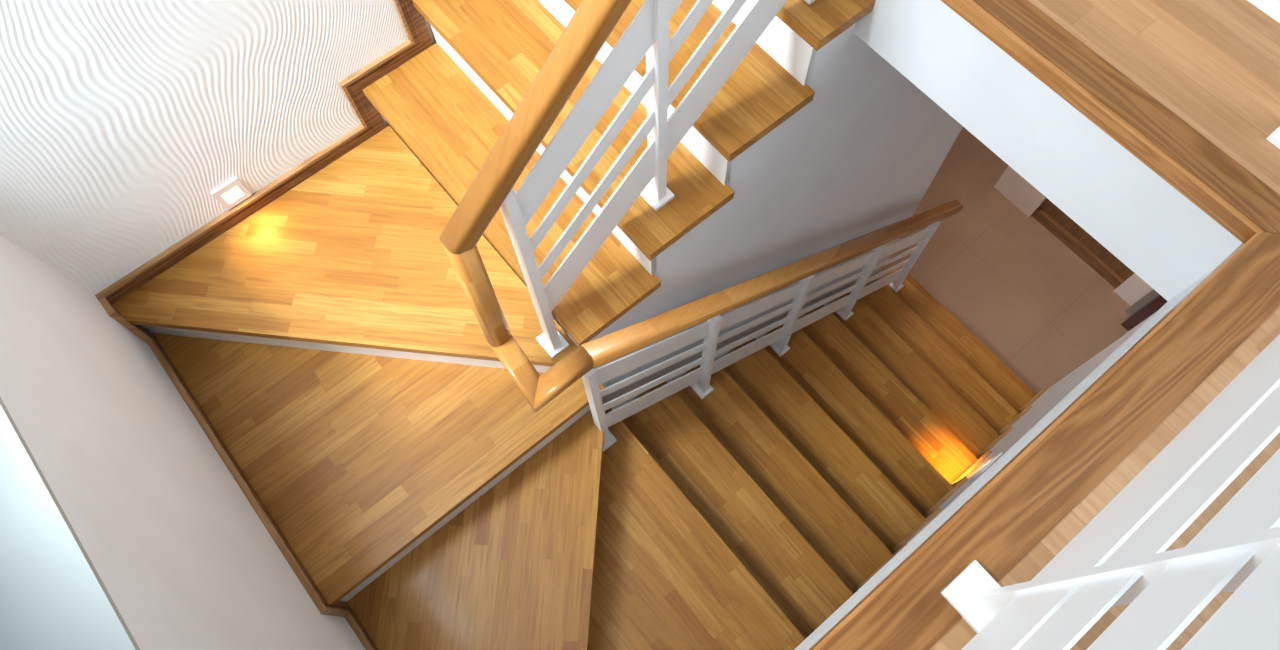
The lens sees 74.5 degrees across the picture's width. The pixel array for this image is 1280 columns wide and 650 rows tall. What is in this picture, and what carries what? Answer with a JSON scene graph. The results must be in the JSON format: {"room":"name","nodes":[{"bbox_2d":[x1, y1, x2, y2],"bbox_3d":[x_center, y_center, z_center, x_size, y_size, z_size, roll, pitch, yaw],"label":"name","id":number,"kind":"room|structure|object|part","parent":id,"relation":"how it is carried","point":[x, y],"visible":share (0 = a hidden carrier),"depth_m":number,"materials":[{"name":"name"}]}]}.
{"room":"stairwell","nodes":[
{"label":"stairwell","id":0,"kind":"room"},
{"bbox_2d":[0,234,364,649],"bbox_3d":[-0.768,1.242,2.627,0.320,3.088,2.600,-38,72,-13],"label":"wall","id":1,"kind":"structure","parent":0,"point":[179,549],"depth_m":1.75,"materials":[{"name":"white paint"}]},
{"bbox_2d":[99,297,377,649],"bbox_3d":[-0.859,0.682,2.198,0.017,0.410,1.962,-38,72,-13],"label":"baseboard","id":2,"kind":"structure","parent":1,"relation":"attached to","point":[341,608],"depth_m":2.30,"materials":[{"name":"brown wood"}]},
{"bbox_2d":[809,232,1279,649],"bbox_3d":[-0.206,0.832,0.977,3.305,0.033,0.091,-38,72,-13],"label":"trim","id":3,"kind":"structure","parent":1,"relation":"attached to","point":[911,613],"depth_m":1.20,"materials":[{"name":"brown wood"}]},
{"bbox_2d":[0,0,556,330],"bbox_3d":[0.251,-2.191,1.171,7.300,8.300,0.120,-38,72,-13],"label":"wall","id":4,"kind":"structure","parent":0,"point":[121,120],"depth_m":2.04,"materials":[{"name":"white paint"}]},
{"bbox_2d":[211,177,251,210],"bbox_3d":[-1.139,-0.366,2.348,0.080,0.090,0.007,-38,72,-13],"label":"step light","id":5,"kind":"object","parent":4,"relation":"attached to","point":[233,192],"visible":1,"depth_m":2.35,"materials":[{"name":"white plastic"}]},
{"bbox_2d":[95,0,433,303],"bbox_3d":[-0.829,-0.716,2.158,1.712,0.827,0.017,-38,72,-13],"label":"baseboard","id":6,"kind":"structure","parent":4,"relation":"attached to","point":[414,24],"depth_m":2.38,"materials":[{"name":"brown wood"}]},
{"bbox_2d":[567,23,962,409],"bbox_3d":[0.523,-0.198,3.150,1.760,2.934,0.080,-38,72,-13],"label":"wall","id":7,"kind":"structure","parent":0,"point":[860,158],"depth_m":2.46,"materials":[{"name":"white paint"}]},
{"bbox_2d":[556,127,1129,393],"bbox_3d":[2.331,0.306,4.480,6.600,0.100,4.300,-38,72,-13],"label":"floor","id":8,"kind":"structure","parent":0,"point":[1034,303],"depth_m":4.66,"materials":[{"name":"tile"}]},
{"bbox_2d":[114,0,1035,649],"bbox_3d":[0.257,0.016,2.951,2.841,3.038,1.939,-38,72,-13],"label":"staircase","id":9,"kind":"structure","parent":8,"relation":"on","point":[330,338],"depth_m":2.40,"materials":[{"name":"brown wood"}]},
{"bbox_2d":[439,0,962,451],"bbox_3d":[0.533,-0.429,2.493,2.191,3.849,0.242,-38,72,-13],"label":"stair railing","id":10,"kind":"object","parent":9,"relation":"on","point":[592,23],"visible":0.98,"depth_m":1.80,"materials":[{"name":"brown wood"}]},
{"bbox_3d":[-0.336,-0.058,1.790,0.062,0.529,0.056,-38,72,-13],"label":"handrail","id":11,"kind":"part","parent":10,"relation":"part of","materials":[{"name":"brown wood"}]},
{"bbox_3d":[-0.285,0.098,1.980,0.056,0.052,0.227,-33,71,-11],"label":"handrail","id":12,"kind":"part","parent":10,"relation":"part of","materials":[{"name":"brown wood"}]},
{"bbox_3d":[-0.240,-0.099,1.896,0.024,0.805,0.036,-38,72,-13],"label":"post","id":13,"kind":"part","parent":10,"relation":"part of","materials":[{"name":"white metal"}]},
{"bbox_3d":[0.123,-0.729,1.169,1.275,1.151,0.056,-38,72,-13],"label":"handrail","id":14,"kind":"part","parent":10,"relation":"part of","materials":[{"name":"brown wood"}]},
{"bbox_3d":[-0.236,0.046,2.273,0.058,0.012,0.072,-38,72,-13],"label":"plate","id":15,"kind":"part","parent":10,"relation":"part of","materials":[{"name":"white paint"}]},
{"bbox_3d":[-0.191,0.125,1.966,0.179,0.054,0.056,-38,72,-13],"label":"handrail","id":16,"kind":"part","parent":10,"relation":"part of","materials":[{"name":"brown wood"}]},
{"bbox_3d":[-0.121,0.237,2.380,0.024,0.694,0.036,-38,72,-13],"label":"post","id":17,"kind":"part","parent":10,"relation":"part of","materials":[{"name":"white metal"}]},
{"bbox_3d":[-0.119,0.362,2.706,0.058,0.012,0.072,-38,72,-13],"label":"plate","id":18,"kind":"part","parent":10,"relation":"part of","materials":[{"name":"white paint"}]},
{"bbox_3d":[0.034,-0.444,1.657,0.024,0.728,0.036,-38,72,-13],"label":"post","id":19,"kind":"part","parent":10,"relation":"part of","materials":[{"name":"white paint"}]},
{"bbox_3d":[0.037,-0.313,1.998,0.058,0.012,0.072,-38,72,-13],"label":"plate","id":20,"kind":"part","parent":10,"relation":"part of","materials":[{"name":"white paint"}]},
{"bbox_3d":[0.230,0.232,3.138,0.058,0.012,0.072,-38,72,-13],"label":"plate","id":21,"kind":"part","parent":10,"relation":"part of","materials":[{"name":"white paint"}]},
{"bbox_3d":[0.227,0.103,2.801,0.024,0.717,0.036,-38,72,-13],"label":"post","id":22,"kind":"part","parent":10,"relation":"part of","materials":[{"name":"white metal"}]},
{"bbox_3d":[0.663,-0.237,2.920,2.030,1.592,0.056,-38,72,-13],"label":"handrail","id":23,"kind":"part","parent":10,"relation":"part of","materials":[{"name":"brown wood"}]},
{"bbox_3d":[0.592,0.092,3.574,0.058,0.012,0.072,-38,72,-13],"label":"plate","id":24,"kind":"part","parent":10,"relation":"part of","materials":[{"name":"white paint"}]},
{"bbox_3d":[0.589,-0.039,3.233,0.024,0.726,0.036,-38,72,-13],"label":"post","id":25,"kind":"part","parent":10,"relation":"part of","materials":[{"name":"white metal"}]},
{"bbox_3d":[0.972,-0.062,4.015,0.058,0.012,0.072,-38,72,-13],"label":"plate","id":26,"kind":"part","parent":10,"relation":"part of","materials":[{"name":"white paint"}]},
{"bbox_3d":[0.969,-0.192,3.678,0.024,0.718,0.036,-38,72,-13],"label":"post","id":27,"kind":"part","parent":10,"relation":"part of","materials":[{"name":"white metal"}]},
{"bbox_3d":[1.350,-0.215,4.456,0.058,0.012,0.072,-38,72,-13],"label":"plate","id":28,"kind":"part","parent":10,"relation":"part of","materials":[{"name":"white paint"}]},
{"bbox_3d":[1.347,-0.343,4.121,0.024,0.712,0.036,-38,72,-13],"label":"post","id":29,"kind":"part","parent":10,"relation":"part of","materials":[{"name":"white metal"}]},
{"bbox_2d":[1121,289,1167,330],"bbox_3d":[2.719,-0.235,3.772,0.126,1.600,0.355,-38,72,-13],"label":"cabinet","id":30,"kind":"object","parent":8,"relation":"on","point":[1152,301],"visible":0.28,"depth_m":4.38,"materials":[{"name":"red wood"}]},
{"bbox_2d":[794,0,1241,649],"bbox_3d":[1.473,-0.302,1.544,7.500,0.263,3.900,-38,72,-13],"label":"stairwell wall","id":31,"kind":"structure","parent":0,"point":[1152,228],"depth_m":1.57,"materials":[{"name":"white paint"}]},
{"bbox_2d":[941,0,1264,242],"bbox_3d":[0.408,-0.781,1.613,0.014,0.034,1.822,-38,72,-13],"label":"trim","id":32,"kind":"structure","parent":31,"relation":"attached to","point":[1137,144],"depth_m":1.42,"materials":[{"name":"brown wood"}]},
{"bbox_2d":[994,166,1045,216],"bbox_3d":[2.209,-1.305,3.573,0.270,2.787,0.263,-38,72,-13],"label":"wall","id":33,"kind":"structure","parent":0,"point":[1012,185],"depth_m":4.73,"materials":[{"name":"white paint"}]},
{"bbox_2d":[906,311,1156,543],"bbox_3d":[1.224,0.635,2.903,3.600,2.945,0.196,-38,72,-13],"label":"wall","id":34,"kind":"structure","parent":0,"point":[1052,396],"depth_m":3.43,"materials":[{"name":"white paint"}]},
{"bbox_2d":[853,385,1048,593],"bbox_3d":[0.892,0.880,3.137,2.899,1.676,0.017,-38,72,-13],"label":"baseboard","id":35,"kind":"structure","parent":34,"relation":"attached to","point":[932,512],"depth_m":3.30,"materials":[{"name":"brown wood"}]},
{"bbox_2d":[973,452,1001,476],"bbox_3d":[1.319,0.530,3.193,0.110,0.090,0.007,-38,72,-13],"label":"step light","id":36,"kind":"object","parent":34,"relation":"attached to","point":[995,457],"visible":1,"depth_m":3.16,"materials":[{"name":"white plastic"}]},
{"bbox_2d":[929,0,1279,649],"bbox_3d":[1.470,-0.355,1.412,7.500,0.022,3.900,-38,72,-13],"label":"floor","id":37,"kind":"structure","parent":0,"point":[1213,64],"depth_m":1.42,"materials":[{"name":"laminate"}]},
{"bbox_2d":[1247,0,1279,148],"bbox_3d":[0.919,-0.665,1.053,0.100,0.896,0.798,-38,72,-13],"label":"landing railing","id":38,"kind":"object","parent":37,"relation":"on","point":[1271,8],"visible":1,"depth_m":1.30,"materials":[{"name":"white paint"}]},
{"bbox_3d":[1.093,-0.317,1.386,0.100,0.012,0.065,-38,72,-13],"label":"plate","id":39,"kind":"part","parent":38,"relation":"part of","materials":[{"name":"white paint"}]},
{"bbox_2d":[973,0,1279,233],"bbox_3d":[0.466,-0.777,1.606,0.071,0.033,1.905,-38,72,-13],"label":"trim","id":40,"kind":"structure","parent":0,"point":[1193,151],"depth_m":1.41,"materials":[{"name":"brown wood"}]},
{"bbox_2d":[1114,273,1152,305],"bbox_3d":[3.332,-0.048,3.044,0.270,2.787,2.073,-38,72,-13],"label":"wall","id":41,"kind":"structure","parent":0,"point":[1134,288],"depth_m":4.49,"materials":[{"name":"white paint"}]},
{"bbox_2d":[1031,198,1133,288],"bbox_3d":[2.422,-0.858,3.651,0.060,2.300,0.599,-38,72,-13],"label":"door","id":42,"kind":"structure","parent":41,"relation":"in","point":[1108,266],"depth_m":4.63,"materials":[{"name":"brown wood"}]},
{"bbox_3d":[2.429,-0.637,4.182,0.007,0.850,0.460,-38,72,-13],"label":"panel","id":43,"kind":"part","parent":42,"relation":"part of","materials":[{"name":"brown wood"}]},
{"bbox_3d":[-0.931,-0.243,-1.253,0.120,5.200,2.600,-38,72,-13],"label":"wall","id":44,"kind":"structure","parent":0,"visible":0},
{"bbox_2d":[0,334,1279,649],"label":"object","id":45,"kind":"structure","parent":44,"relation":"in","point":[53,596],"depth_m":0.88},
{"bbox_3d":[0.462,0.376,1.123,0.065,0.012,0.100,-38,72,-13],"label":"plate","id":46,"kind":"part","parent":45,"relation":"part of","materials":[{"name":"white paint"}]},
{"bbox_3d":[0.061,0.514,0.601,2.930,0.896,0.100,-38,72,-13],"label":"landing railing","id":47,"kind":"part","parent":45,"relation":"part of","materials":[{"name":"white wood"}]},
{"bbox_3d":[0.453,0.228,0.754,0.014,0.792,0.036,-38,72,-13],"label":"post","id":48,"kind":"part","parent":45,"relation":"part of","materials":[{"name":"white paint"}]}
]}

